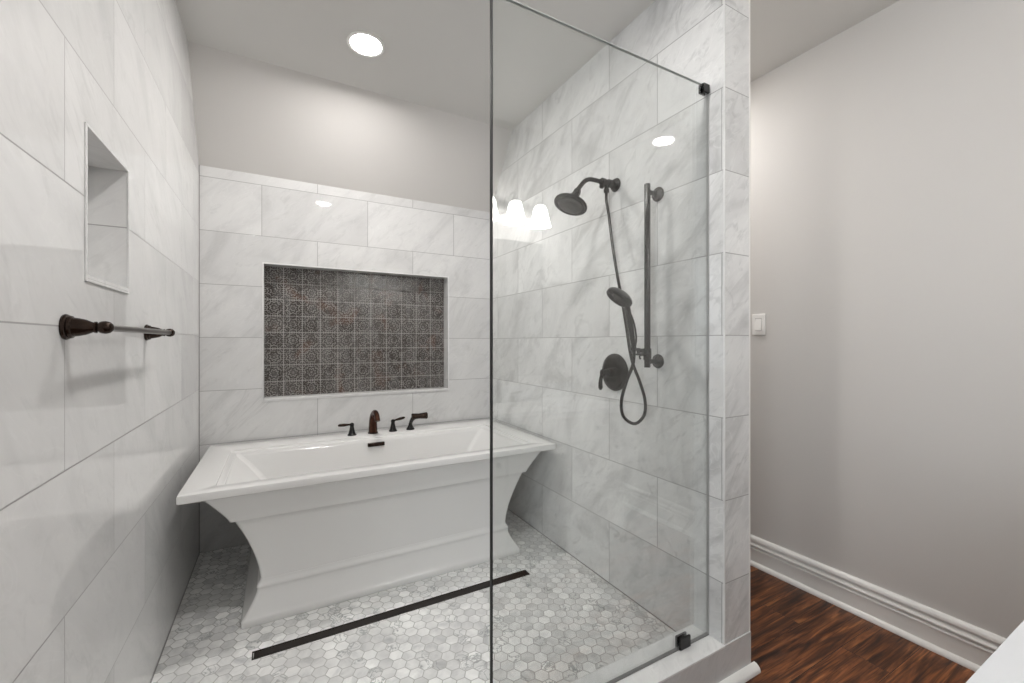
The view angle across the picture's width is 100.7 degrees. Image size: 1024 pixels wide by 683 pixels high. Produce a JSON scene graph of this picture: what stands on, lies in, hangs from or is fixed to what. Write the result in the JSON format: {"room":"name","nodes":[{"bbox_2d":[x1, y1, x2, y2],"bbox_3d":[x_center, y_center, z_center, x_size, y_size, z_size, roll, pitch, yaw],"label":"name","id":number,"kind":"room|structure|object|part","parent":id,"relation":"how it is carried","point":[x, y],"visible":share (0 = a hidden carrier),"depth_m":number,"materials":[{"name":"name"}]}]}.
{"room":"bathroom","nodes":[
{"label":"bathroom","id":0,"kind":"room"},
{"bbox_2d":[0,0,198,682],"bbox_3d":[-1.387,-0.073,1.579,0.120,2.820,2.135,0,0,-29],"label":"wall","id":1,"kind":"structure","parent":0,"point":[99,433],"depth_m":1.05,"materials":[{"name":"tile"}]},
{"bbox_2d":[84,122,128,293],"bbox_3d":[-1.066,-0.326,1.124,0.004,0.371,0.321,0,0,-29],"label":"trim","id":2,"kind":"structure","parent":1,"relation":"attached to","point":[87,126],"depth_m":0.99,"materials":[{"name":"tile"}]},
{"bbox_2d":[88,275,128,290],"bbox_3d":[-1.105,-0.152,1.103,0.092,0.009,0.307,0,0,-29],"label":"trim","id":3,"kind":"structure","parent":1,"relation":"attached to","point":[89,276],"depth_m":1.10,"materials":[{"name":"tile"}]},
{"bbox_2d":[58,314,174,340],"bbox_3d":[-1.055,-0.030,1.182,0.079,0.055,0.677,0,0,-29],"label":"towel bar","id":4,"kind":"object","parent":1,"relation":"attached to","point":[69,326],"visible":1,"depth_m":0.91,"materials":[{"name":"brown metal"}]},
{"bbox_3d":[-0.905,-0.030,0.909,0.079,0.055,0.055,0,0,-29],"label":"post","id":5,"kind":"part","parent":4,"relation":"part of","materials":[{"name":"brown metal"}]},
{"bbox_3d":[-1.205,-0.030,1.454,0.079,0.055,0.055,0,0,-29],"label":"post","id":6,"kind":"part","parent":4,"relation":"part of","materials":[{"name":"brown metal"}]},
{"bbox_2d":[150,553,199,682],"bbox_3d":[-1.327,1.196,1.597,0.003,0.003,1.817,0,0,-29],"label":"trim","id":7,"kind":"structure","parent":1,"relation":"attached to","point":[199,553],"depth_m":1.78,"materials":[{"name":"grey tile"}]},
{"bbox_2d":[200,165,489,552],"bbox_3d":[-1.006,0.100,2.910,1.830,2.194,0.170,0,0,-29],"label":"wall","id":8,"kind":"structure","parent":0,"point":[248,220],"depth_m":2.66,"materials":[{"name":"tile"}]},
{"bbox_2d":[199,165,199,552],"bbox_3d":[-1.765,0.100,2.394,0.003,2.194,0.003,0,0,-29],"label":"trim","id":9,"kind":"structure","parent":8,"relation":"attached to","point":[199,165],"depth_m":2.39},
{"bbox_2d":[264,266,443,396],"bbox_3d":[-1.024,-0.058,2.907,1.166,0.820,0.011,0,0,-29],"label":"tile panel","id":10,"kind":"object","parent":8,"relation":"attached to","point":[325,331],"visible":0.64,"depth_m":2.86,"materials":[{"name":"tile"}]},
{"bbox_2d":[262,262,448,401],"bbox_3d":[-0.980,-0.058,2.826,1.182,0.838,0.003,0,0,-29],"label":"trim","id":11,"kind":"structure","parent":8,"relation":"attached to","point":[263,263],"depth_m":2.69,"materials":[{"name":"tile"}]},
{"bbox_2d":[264,387,447,399],"bbox_3d":[-1.000,0.347,2.862,1.166,0.010,0.090,0,0,-29],"label":"trim","id":12,"kind":"structure","parent":8,"relation":"attached to","point":[436,388],"depth_m":2.79,"materials":[{"name":"stone"}]},
{"bbox_2d":[188,41,511,211],"bbox_3d":[-0.924,-1.240,2.760,1.830,0.486,0.513,0,0,-29],"label":"wall","id":13,"kind":"structure","parent":0,"point":[252,116],"depth_m":2.57,"materials":[{"name":"grey paint"}]},
{"bbox_2d":[151,509,674,682],"bbox_3d":[-0.574,1.267,2.081,2.030,0.140,1.940,0,0,-29],"label":"floor","id":14,"kind":"structure","parent":0,"point":[559,622],"depth_m":1.76,"materials":[{"name":"tile"}]},
{"bbox_2d":[176,417,555,628],"bbox_3d":[-0.725,0.848,2.417,1.742,0.699,0.905,0,0,-29],"label":"bathtub","id":15,"kind":"object","parent":14,"relation":"on","point":[326,520],"depth_m":2.09,"materials":[{"name":"white ceramic"}]},
{"bbox_3d":[-1.040,0.520,2.640,0.082,0.019,0.019,0,0,-23],"label":"lever","id":16,"kind":"part","parent":15,"relation":"part of","materials":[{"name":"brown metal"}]},
{"bbox_3d":[-1.026,0.547,2.642,0.109,0.080,0.054,0,0,-29],"label":"faucet handle","id":17,"kind":"part","parent":15,"relation":"part of","materials":[{"name":"black metal"}]},
{"bbox_3d":[-1.002,0.547,2.656,0.054,0.080,0.054,0,0,-29],"label":"stem","id":18,"kind":"part","parent":15,"relation":"part of","materials":[{"name":"brown metal"}]},
{"bbox_2d":[228,430,515,483],"bbox_3d":[-0.702,0.821,2.375,1.444,0.404,0.586,0,0,-29],"label":"basin","id":19,"kind":"object","parent":15,"relation":"in","point":[253,465],"depth_m":2.56,"materials":[{"name":"white ceramic"}]},
{"bbox_2d":[368,410,379,433],"bbox_3d":[-0.860,0.507,2.660,0.064,0.159,0.193,0,0,-29],"label":"tub spout","id":20,"kind":"object","parent":15,"relation":"on","point":[374,417],"visible":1,"depth_m":2.69,"materials":[{"name":"brown metal"}]},
{"bbox_3d":[-0.780,0.547,2.778,0.054,0.080,0.054,0,0,-29],"label":"stem","id":21,"kind":"part","parent":15,"relation":"part of","materials":[{"name":"brown metal"}]},
{"bbox_3d":[-0.756,0.543,2.791,0.108,0.088,0.054,0,0,-29],"label":"faucet handle","id":22,"kind":"part","parent":15,"relation":"part of","materials":[{"name":"black metal"}]},
{"bbox_2d":[406,412,427,429],"bbox_3d":[-0.639,0.532,2.849,0.141,0.110,0.055,0,0,-22],"label":"sprayer","id":23,"kind":"object","parent":15,"relation":"on","point":[424,415],"visible":1,"depth_m":2.83,"materials":[{"name":"brown metal"}]},
{"bbox_2d":[252,570,529,659],"bbox_3d":[-0.454,1.197,1.905,1.220,0.008,0.046,0,0,-29],"label":"linear drain","id":24,"kind":"object","parent":14,"relation":"on","point":[309,638],"visible":1,"depth_m":1.83,"materials":[{"name":"metal"}]},
{"bbox_2d":[175,0,898,129],"bbox_3d":[0.125,-1.533,0.411,4.355,0.100,5.740,0,0,-29],"label":"ceiling","id":25,"kind":"structure","parent":0,"point":[436,54],"depth_m":2.06,"materials":[{"name":"paint"}]},
{"bbox_2d":[347,31,384,56],"bbox_3d":[-0.728,-1.479,2.114,0.180,0.008,0.180,0,0,-29],"label":"recessed light","id":26,"kind":"object","parent":25,"relation":"in","point":[363,43],"visible":1,"depth_m":2.11,"materials":[{"name":"white plastic"}]},
{"bbox_2d":[493,0,748,643],"bbox_3d":[0.332,-0.086,2.528,0.148,2.795,2.130,0,0,-29],"label":"wall partition","id":27,"kind":"structure","parent":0,"point":[625,500],"depth_m":1.91,"materials":[{"name":"tile"}]},
{"bbox_2d":[554,177,620,215],"bbox_3d":[0.354,-0.689,1.975,0.346,0.206,0.156,0,0,-29],"label":"shower","id":28,"kind":"object","parent":27,"relation":"attached to","point":[571,204],"visible":1,"depth_m":1.95,"materials":[{"name":"brown metal"}]},
{"bbox_3d":[0.356,-0.723,1.976,0.162,0.093,0.021,0,0,-29],"label":"arm","id":29,"kind":"part","parent":28,"relation":"part of","materials":[{"name":"brown metal"}]},
{"bbox_2d":[605,192,646,424],"bbox_3d":[0.467,-0.180,1.889,0.140,1.071,0.275,0,0,-29],"label":"shower hose","id":30,"kind":"object","parent":28,"relation":"hanging from","point":[632,356],"visible":0.88,"depth_m":1.82,"materials":[{"name":"brown metal"}]},
{"bbox_2d":[508,509,676,631],"bbox_3d":[0.273,1.196,2.478,0.003,0.003,1.820,0,0,-29],"label":"trim","id":31,"kind":"structure","parent":27,"relation":"attached to","point":[508,509],"depth_m":2.14,"materials":[{"name":"grey tile"}]},
{"bbox_2d":[598,354,627,390],"bbox_3d":[0.460,0.149,2.040,0.099,0.182,0.182,0,0,-29],"label":"shower valve","id":32,"kind":"object","parent":27,"relation":"attached to","point":[614,371],"visible":0.98,"depth_m":2.03,"materials":[{"name":"brown metal"}]},
{"bbox_3d":[0.428,0.188,2.026,0.032,0.087,0.022,0,0,2],"label":"lever","id":33,"kind":"part","parent":32,"relation":"part of","materials":[{"name":"brown metal"}]},
{"bbox_2d":[570,624,725,682],"bbox_3d":[-0.053,1.119,1.176,1.830,0.009,0.145,0,0,-29],"label":"trim","id":34,"kind":"structure","parent":27,"relation":"attached to","point":[662,670],"depth_m":1.48,"materials":[{"name":"stone"}]},
{"bbox_2d":[490,0,709,682],"bbox_3d":[0.345,0.072,1.396,0.921,2.088,0.025,0,0,-29],"label":"glass panel","id":35,"kind":"object","parent":34,"relation":"on","point":[683,641],"visible":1,"depth_m":1.40,"materials":[{"name":"clear glass"}]},
{"bbox_2d":[636,183,663,367],"bbox_3d":[0.573,-0.276,1.796,0.135,0.783,0.062,0,0,-29],"label":"slide bar","id":36,"kind":"object","parent":27,"relation":"attached to","point":[657,194],"visible":0.93,"depth_m":1.79,"materials":[{"name":"brown metal"}]},
{"bbox_2d":[606,287,636,352],"bbox_3d":[0.453,-0.092,1.770,0.120,0.279,0.108,0,0,-29],"label":"shower","id":37,"kind":"object","parent":36,"relation":"attached to","point":[618,296],"visible":1,"depth_m":1.75,"materials":[{"name":"brown metal"}]},
{"bbox_3d":[0.486,-0.068,1.761,0.062,0.232,0.036,0,0,14],"label":"handle","id":38,"kind":"part","parent":37,"relation":"part of","materials":[{"name":"brown metal"}]},
{"bbox_3d":[0.500,-0.043,1.745,0.029,0.142,0.015,0,0,-17],"label":"pause lever","id":39,"kind":"part","parent":37,"relation":"part of","materials":[{"name":"brown metal"}]},
{"bbox_3d":[0.574,-0.279,1.796,0.026,0.777,0.026,0,0,-29],"label":"rail","id":40,"kind":"part","parent":36,"relation":"part of","materials":[{"name":"brown metal"}]},
{"bbox_2d":[662,631,750,682],"bbox_3d":[0.014,1.214,1.214,1.984,0.197,0.145,0,0,-29],"label":"trim","id":41,"kind":"structure","parent":27,"relation":"attached to","point":[736,655],"depth_m":1.54,"materials":[{"name":"stone"}]},
{"bbox_2d":[723,0,724,644],"bbox_3d":[0.781,-0.184,1.559,0.006,2.597,0.006,0,0,-29],"label":"trim","id":42,"kind":"structure","parent":27,"relation":"attached to","point":[723,0],"depth_m":1.55,"materials":[{"name":"stone"}]},
{"bbox_2d":[745,565,974,682],"bbox_3d":[0.149,1.302,0.367,4.355,0.080,5.640,0,0,-29],"label":"floor","id":43,"kind":"structure","parent":0,"point":[798,636],"depth_m":1.75,"materials":[{"name":"brown wood"}]},
{"bbox_2d":[719,661,760,682],"bbox_3d":[0.064,1.248,1.144,2.004,0.027,0.026,0,0,-29],"label":"curb","id":44,"kind":"object","parent":43,"relation":"on","point":[748,672],"visible":1,"depth_m":1.58,"materials":[{"name":"white paint"}]},
{"bbox_2d":[966,621,1023,682],"bbox_3d":[1.151,0.779,0.500,1.300,0.965,0.588,0,0,-29],"label":"vanity","id":45,"kind":"object","parent":43,"relation":"on","point":[1006,664],"visible":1,"depth_m":0.52,"materials":[{"name":"white paint"}]},
{"bbox_2d":[750,0,1023,638],"bbox_3d":[1.501,-0.086,2.303,0.120,2.795,3.650,0,0,-29],"label":"wall","id":46,"kind":"structure","parent":0,"point":[887,155],"depth_m":1.85,"materials":[{"name":"grey paint"}]},
{"bbox_2d":[752,314,764,334],"bbox_3d":[1.382,-0.095,2.379,0.016,0.120,0.074,0,0,-29],"label":"light switch","id":47,"kind":"object","parent":46,"relation":"attached to","point":[758,320],"visible":1,"depth_m":2.38,"materials":[{"name":"white plastic"}]},
{"bbox_2d":[750,534,1005,671],"bbox_3d":[1.446,1.182,2.244,0.034,0.160,3.360,0,0,-29],"label":"baseboard","id":48,"kind":"structure","parent":46,"relation":"attached to","point":[963,643],"depth_m":1.88,"materials":[{"name":"white paint"}]},
{"bbox_3d":[0.398,-0.111,2.568,0.006,2.745,2.124,0,0,-29],"label":"wall","id":49,"kind":"structure","parent":0,"visible":0},
{"bbox_2d":[749,0,749,630],"bbox_3d":[0.908,-0.111,1.645,0.010,2.745,0.031,0,0,-29],"label":"trim","id":50,"kind":"structure","parent":49,"relation":"attached to","point":[749,0],"depth_m":1.63,"materials":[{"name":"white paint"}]}
]}

